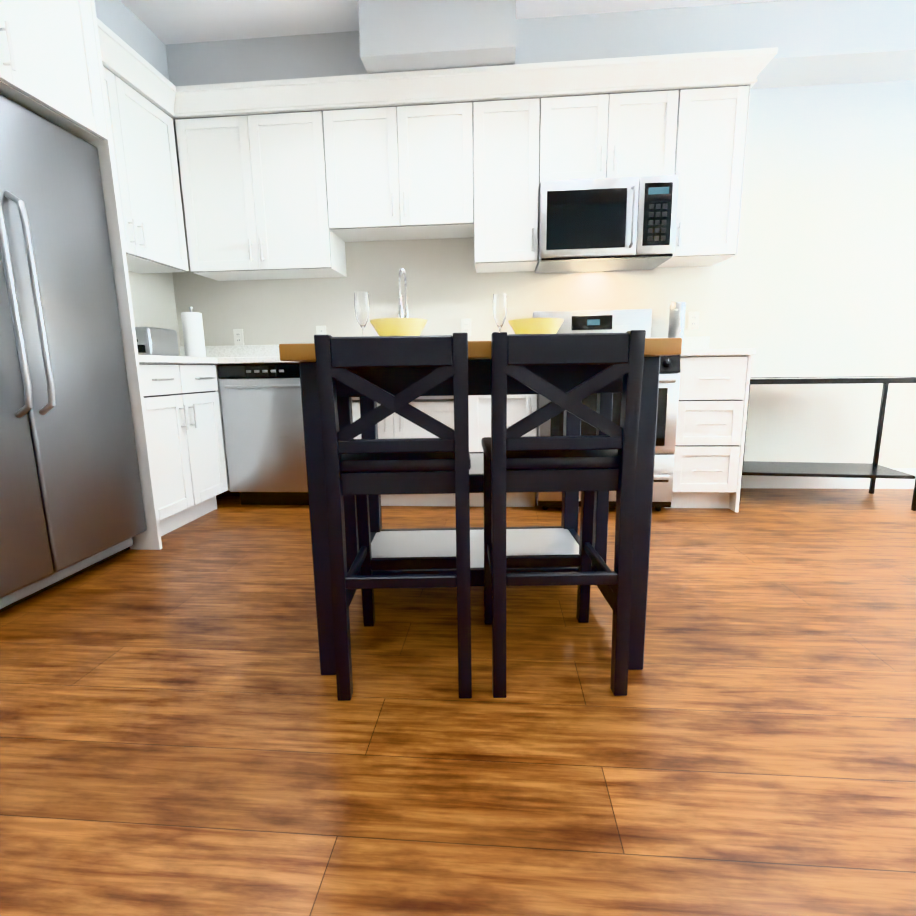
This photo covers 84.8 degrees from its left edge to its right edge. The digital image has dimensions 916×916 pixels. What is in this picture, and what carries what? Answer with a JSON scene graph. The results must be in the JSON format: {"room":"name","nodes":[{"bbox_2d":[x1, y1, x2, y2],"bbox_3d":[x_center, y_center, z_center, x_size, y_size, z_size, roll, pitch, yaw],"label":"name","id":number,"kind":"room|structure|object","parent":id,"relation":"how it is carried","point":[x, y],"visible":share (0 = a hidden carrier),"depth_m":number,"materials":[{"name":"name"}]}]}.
{"room":"kitchen","nodes":[
{"label":"kitchen","id":0,"kind":"room"},
{"bbox_2d":[94,0,169,80],"bbox_3d":[-1.963,-2.126,2.004,0.315,0.275,1.980,0,10,5],"label":"soffit","id":1,"kind":"structure","parent":0,"point":[114,14],"depth_m":2.71,"materials":[{"name":"paint"}]},
{"bbox_2d":[128,271,179,355],"bbox_3d":[-2.318,-0.612,0.578,0.160,2.743,6.430,0,10,5],"label":"wall","id":2,"kind":"structure","parent":0,"point":[153,299],"depth_m":3.32,"materials":[{"name":"paint"}]},
{"bbox_2d":[98,33,195,273],"bbox_3d":[-1.870,-1.543,2.620,0.393,0.924,1.004,0,10,5],"label":"upper cabinet","id":3,"kind":"object","parent":2,"relation":"attached to","point":[141,114],"depth_m":2.79,"materials":[{"name":"white wood"}]},
{"bbox_2d":[358,0,515,73],"bbox_3d":[-0.102,-2.284,2.725,0.820,0.272,0.250,0,10,5],"label":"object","id":4,"kind":"structure","parent":0,"point":[404,35],"depth_m":2.62,"materials":[{"name":"paint"}]},
{"bbox_2d":[120,0,778,44],"bbox_3d":[1.300,-2.023,0.027,7.543,0.120,6.430,0,10,5],"label":"ceiling","id":5,"kind":"structure","parent":0,"point":[165,22],"depth_m":2.72,"materials":[{"name":"paint"}]},
{"bbox_2d":[0,488,915,915],"bbox_3d":[1.343,0.795,0.529,7.543,0.120,6.430,0,10,5],"label":"floor","id":6,"kind":"structure","parent":0,"point":[184,730],"depth_m":1.16,"materials":[{"name":"brown wood"}]},
{"bbox_2d":[0,94,146,612],"bbox_3d":[-1.764,-0.349,1.808,0.621,1.777,0.920,0,10,5],"label":"fridge","id":7,"kind":"object","parent":6,"relation":"on","point":[71,502],"visible":1,"depth_m":1.89,"materials":[{"name":"grey paint"}]},
{"bbox_2d":[0,0,161,549],"bbox_3d":[-1.770,-0.688,1.746,0.736,2.465,1.162,0,10,5],"label":"tall cabinet","id":8,"kind":"object","parent":6,"relation":"on","point":[51,68],"visible":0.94,"depth_m":1.96,"materials":[{"name":"white wood"}]},
{"bbox_2d":[140,364,229,535],"bbox_3d":[-1.753,-0.059,2.722,0.607,0.885,0.700,0,10,5],"label":"base cabinet","id":9,"kind":"object","parent":6,"relation":"on","point":[182,404],"depth_m":2.68,"materials":[{"name":"white wood"}]},
{"bbox_2d":[139,356,217,363],"bbox_3d":[-1.749,-0.510,2.629,0.632,0.035,0.677,0,10,5],"label":"countertop","id":10,"kind":"structure","parent":9,"relation":"on","point":[142,359],"depth_m":2.58,"materials":[{"name":"white stone"}]},
{"bbox_2d":[135,327,178,355],"bbox_3d":[-1.808,-0.676,2.958,0.160,0.176,0.284,0,10,5],"label":"toaster","id":11,"kind":"object","parent":10,"relation":"on","point":[156,341],"visible":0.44,"depth_m":2.88,"materials":[{"name":"silver metal"}]},
{"bbox_2d":[181,307,205,356],"bbox_3d":[-1.705,-0.803,3.230,0.150,0.329,0.150,0,10,5],"label":"paper towel","id":12,"kind":"object","parent":10,"relation":"on","point":[193,334],"visible":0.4,"depth_m":3.19,"materials":[{"name":"white paper"}]},
{"bbox_2d":[218,356,299,363],"bbox_3d":[-1.398,-0.626,3.248,1.230,0.035,0.634,0,10,5],"label":"countertop","id":13,"kind":"structure","parent":9,"relation":"on","point":[221,359],"depth_m":2.92,"materials":[{"name":"white stone"}]},
{"bbox_2d":[352,396,453,399],"bbox_3d":[-0.364,-0.506,3.126,0.841,0.251,0.544,0,10,5],"label":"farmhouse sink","id":14,"kind":"object","parent":13,"relation":"in","point":[424,397],"depth_m":2.86,"materials":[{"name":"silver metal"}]},
{"bbox_2d":[217,363,308,504],"bbox_3d":[-1.093,-0.169,3.292,0.607,0.881,0.642,0,10,5],"label":"dishwasher","id":15,"kind":"object","parent":6,"relation":"on","point":[262,413],"visible":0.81,"depth_m":3.01,"materials":[{"name":"grey paint"}]},
{"bbox_2d":[314,332,471,700],"bbox_3d":[-0.145,0.136,1.406,0.355,0.915,0.415,-1,10,0],"label":"stool","id":16,"kind":"object","parent":6,"relation":"on","point":[361,469],"visible":1,"depth_m":1.21,"materials":[{"name":"black paint"}]},
{"bbox_2d":[352,399,453,505],"bbox_3d":[-0.321,-0.063,3.274,0.932,0.655,0.608,0,10,5],"label":"base cabinet","id":17,"kind":"object","parent":6,"relation":"on","point":[394,426],"depth_m":2.95,"materials":[{"name":"white wood"}]},
{"bbox_2d":[397,268,408,317],"bbox_3d":[-0.334,-0.946,3.267,0.093,0.555,0.262,0,10,5],"label":"faucet","id":18,"kind":"object","parent":17,"relation":"on","point":[401,314],"visible":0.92,"depth_m":3.15,"materials":[{"name":"silver metal"}]},
{"bbox_2d":[299,356,659,674],"bbox_3d":[0.058,0.104,1.729,0.900,0.858,0.830,-1,10,0],"label":"kitchen island","id":19,"kind":"object","parent":6,"relation":"on","point":[563,538],"visible":0.44,"depth_m":1.36,"materials":[{"name":"black paint"}]},
{"bbox_2d":[279,338,681,361],"bbox_3d":[0.051,-0.340,1.650,0.960,0.040,0.930,-1,10,0],"label":"island countertop","id":20,"kind":"structure","parent":19,"relation":"on","point":[301,352],"depth_m":1.19,"materials":[{"name":"brown wood"}]},
{"bbox_2d":[354,291,369,336],"bbox_3d":[-0.321,-0.459,1.687,0.064,0.190,0.064,0,10,5],"label":"flute","id":21,"kind":"object","parent":20,"relation":"on","point":[361,305],"visible":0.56,"depth_m":1.66,"materials":[{"name":"clear glass"}]},
{"bbox_2d":[493,293,506,331],"bbox_3d":[0.149,-0.482,1.778,0.064,0.190,0.064,0,10,5],"label":"flute","id":22,"kind":"object","parent":20,"relation":"on","point":[499,307],"visible":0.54,"depth_m":1.75,"materials":[{"name":"clear glass"}]},
{"bbox_3d":[-0.167,-0.322,1.438,0.339,0.003,0.339,0,10,5],"label":"placemat","id":23,"kind":"object","parent":20,"relation":"on","visible":0},
{"bbox_2d":[370,318,427,335],"bbox_3d":[-0.168,-0.357,1.432,0.163,0.068,0.163,0,10,5],"label":"bowl","id":24,"kind":"object","parent":23,"relation":"on","point":[398,326],"visible":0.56,"depth_m":1.37,"materials":[{"name":"yellow ceramic"}]},
{"bbox_3d":[0.232,-0.338,1.499,0.339,0.003,0.339,0,10,5],"label":"placemat","id":25,"kind":"object","parent":20,"relation":"on","visible":0},
{"bbox_2d":[508,318,563,333],"bbox_3d":[0.232,-0.374,1.492,0.163,0.068,0.163,0,10,5],"label":"bowl","id":26,"kind":"object","parent":25,"relation":"on","point":[537,326],"visible":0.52,"depth_m":1.43,"materials":[{"name":"yellow ceramic"}]},
{"bbox_2d":[454,394,536,506],"bbox_3d":[0.249,-0.176,3.207,0.463,0.885,0.608,0,10,5],"label":"base cabinet","id":27,"kind":"object","parent":6,"relation":"on","point":[521,406],"depth_m":2.90,"materials":[{"name":"white wood"}]},
{"bbox_2d":[481,330,645,697],"bbox_3d":[0.255,0.129,1.407,0.355,0.915,0.415,-1,10,0],"label":"stool","id":28,"kind":"object","parent":6,"relation":"on","point":[586,466],"visible":1,"depth_m":1.22,"materials":[{"name":"black paint"}]},
{"bbox_2d":[532,309,680,510],"bbox_3d":[0.853,-0.318,3.066,0.756,1.195,0.716,0,10,5],"label":"range","id":29,"kind":"object","parent":6,"relation":"on","point":[604,321],"visible":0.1,"depth_m":2.81,"materials":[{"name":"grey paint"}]},
{"bbox_2d":[664,356,751,511],"bbox_3d":[1.433,-0.177,3.109,0.385,0.885,0.608,0,10,5],"label":"base cabinet","id":30,"kind":"object","parent":6,"relation":"on","point":[714,390],"depth_m":2.81,"materials":[{"name":"white wood"}]},
{"bbox_2d":[680,348,755,355],"bbox_3d":[1.429,-0.628,3.015,0.393,0.035,0.634,0,10,5],"label":"countertop","id":31,"kind":"structure","parent":30,"relation":"on","point":[685,351],"depth_m":2.71,"materials":[{"name":"white stone"}]},
{"bbox_2d":[668,302,686,348],"bbox_3d":[1.380,-0.826,3.166,0.098,0.303,0.098,0,10,5],"label":"canister","id":32,"kind":"object","parent":31,"relation":"on","point":[677,313],"visible":0.65,"depth_m":3.12,"materials":[{"name":"silver metal"}]},
{"bbox_2d":[739,376,915,510],"bbox_3d":[2.175,-0.113,3.070,0.950,0.750,0.420,1,10,11],"label":"console table","id":33,"kind":"object","parent":6,"relation":"on","point":[874,470],"visible":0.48,"depth_m":2.99,"materials":[{"name":"black metal"}]},
{"bbox_2d":[166,0,915,122],"bbox_3d":[1.534,-2.333,2.867,7.143,0.275,0.310,0,10,5],"label":"wall","id":34,"kind":"structure","parent":0,"point":[823,42],"depth_m":2.76,"materials":[{"name":"paint"}]},
{"bbox_2d":[172,80,915,467],"bbox_3d":[1.671,-1.160,3.306,7.343,2.743,0.160,0,10,5],"label":"wall","id":35,"kind":"structure","parent":0,"point":[814,276],"depth_m":3.25,"materials":[{"name":"paint"}]},
{"bbox_2d":[233,329,243,344],"bbox_3d":[-1.549,-0.851,3.539,0.070,0.115,0.010,0,10,5],"label":"electrical outlet","id":36,"kind":"object","parent":35,"relation":"attached to","point":[238,337],"visible":1,"depth_m":3.54,"materials":[{"name":"white plastic"}]},
{"bbox_2d":[176,89,355,280],"bbox_3d":[-1.214,-1.651,3.172,0.995,0.924,0.392,0,10,5],"label":"upper cabinet","id":37,"kind":"object","parent":35,"relation":"attached to","point":[296,178],"depth_m":3.04,"materials":[{"name":"white wood"}]},
{"bbox_2d":[316,326,325,334],"bbox_3d":[-0.951,-0.861,3.489,0.070,0.115,0.010,0,10,5],"label":"electrical outlet","id":38,"kind":"object","parent":35,"relation":"attached to","point":[320,330],"visible":0.56,"depth_m":3.48,"materials":[{"name":"white plastic"}]},
{"bbox_2d":[332,89,459,241],"bbox_3d":[-0.339,-1.768,3.112,0.884,0.700,0.328,0,10,5],"label":"upper cabinet","id":39,"kind":"object","parent":35,"relation":"attached to","point":[398,154],"depth_m":2.96,"materials":[{"name":"white wood"}]},
{"bbox_2d":[180,336,709,355],"bbox_3d":[-0.169,-0.748,3.442,3.648,0.100,0.012,0,10,5],"label":"backsplash","id":40,"kind":"structure","parent":35,"relation":"attached to","point":[692,341],"depth_m":3.54,"materials":[{"name":"white stone"}]},
{"bbox_2d":[461,319,470,335],"bbox_3d":[0.055,-0.886,3.401,0.070,0.115,0.010,0,10,5],"label":"electrical outlet","id":41,"kind":"object","parent":35,"relation":"attached to","point":[465,325],"visible":0.92,"depth_m":3.40,"materials":[{"name":"white plastic"}]},
{"bbox_2d":[460,85,539,272],"bbox_3d":[0.263,-1.658,3.082,0.443,0.924,0.328,0,10,5],"label":"upper cabinet","id":42,"kind":"object","parent":35,"relation":"attached to","point":[499,191],"depth_m":2.93,"materials":[{"name":"white wood"}]},
{"bbox_2d":[536,73,679,184],"bbox_3d":[0.860,-1.864,2.996,0.763,0.505,0.328,0,10,5],"label":"upper cabinet","id":43,"kind":"object","parent":35,"relation":"attached to","point":[620,127],"depth_m":2.84,"materials":[{"name":"white wood"}]},
{"bbox_2d":[535,175,678,272],"bbox_3d":[0.862,-1.387,3.010,0.755,0.430,0.464,0,10,5],"label":"microwave","id":44,"kind":"object","parent":43,"relation":"attached to","point":[609,224],"visible":1,"depth_m":2.84,"materials":[{"name":"grey paint"}]},
{"bbox_2d":[687,312,699,329],"bbox_3d":[1.540,-0.897,3.277,0.070,0.115,0.010,0,10,5],"label":"electrical outlet","id":45,"kind":"object","parent":35,"relation":"attached to","point":[693,320],"visible":1,"depth_m":3.28,"materials":[{"name":"white plastic"}]},
{"bbox_2d":[658,69,755,266],"bbox_3d":[1.431,-1.659,2.986,0.376,0.924,0.328,0,10,5],"label":"upper cabinet","id":46,"kind":"object","parent":35,"relation":"attached to","point":[712,109],"depth_m":2.83,"materials":[{"name":"white wood"}]},
{"bbox_2d":[741,468,915,488],"bbox_3d":[3.387,0.136,3.309,3.465,0.140,0.015,0,10,5],"label":"baseboard","id":47,"kind":"structure","parent":35,"relation":"attached to","point":[748,481],"depth_m":3.37,"materials":[{"name":"white"}]}
]}

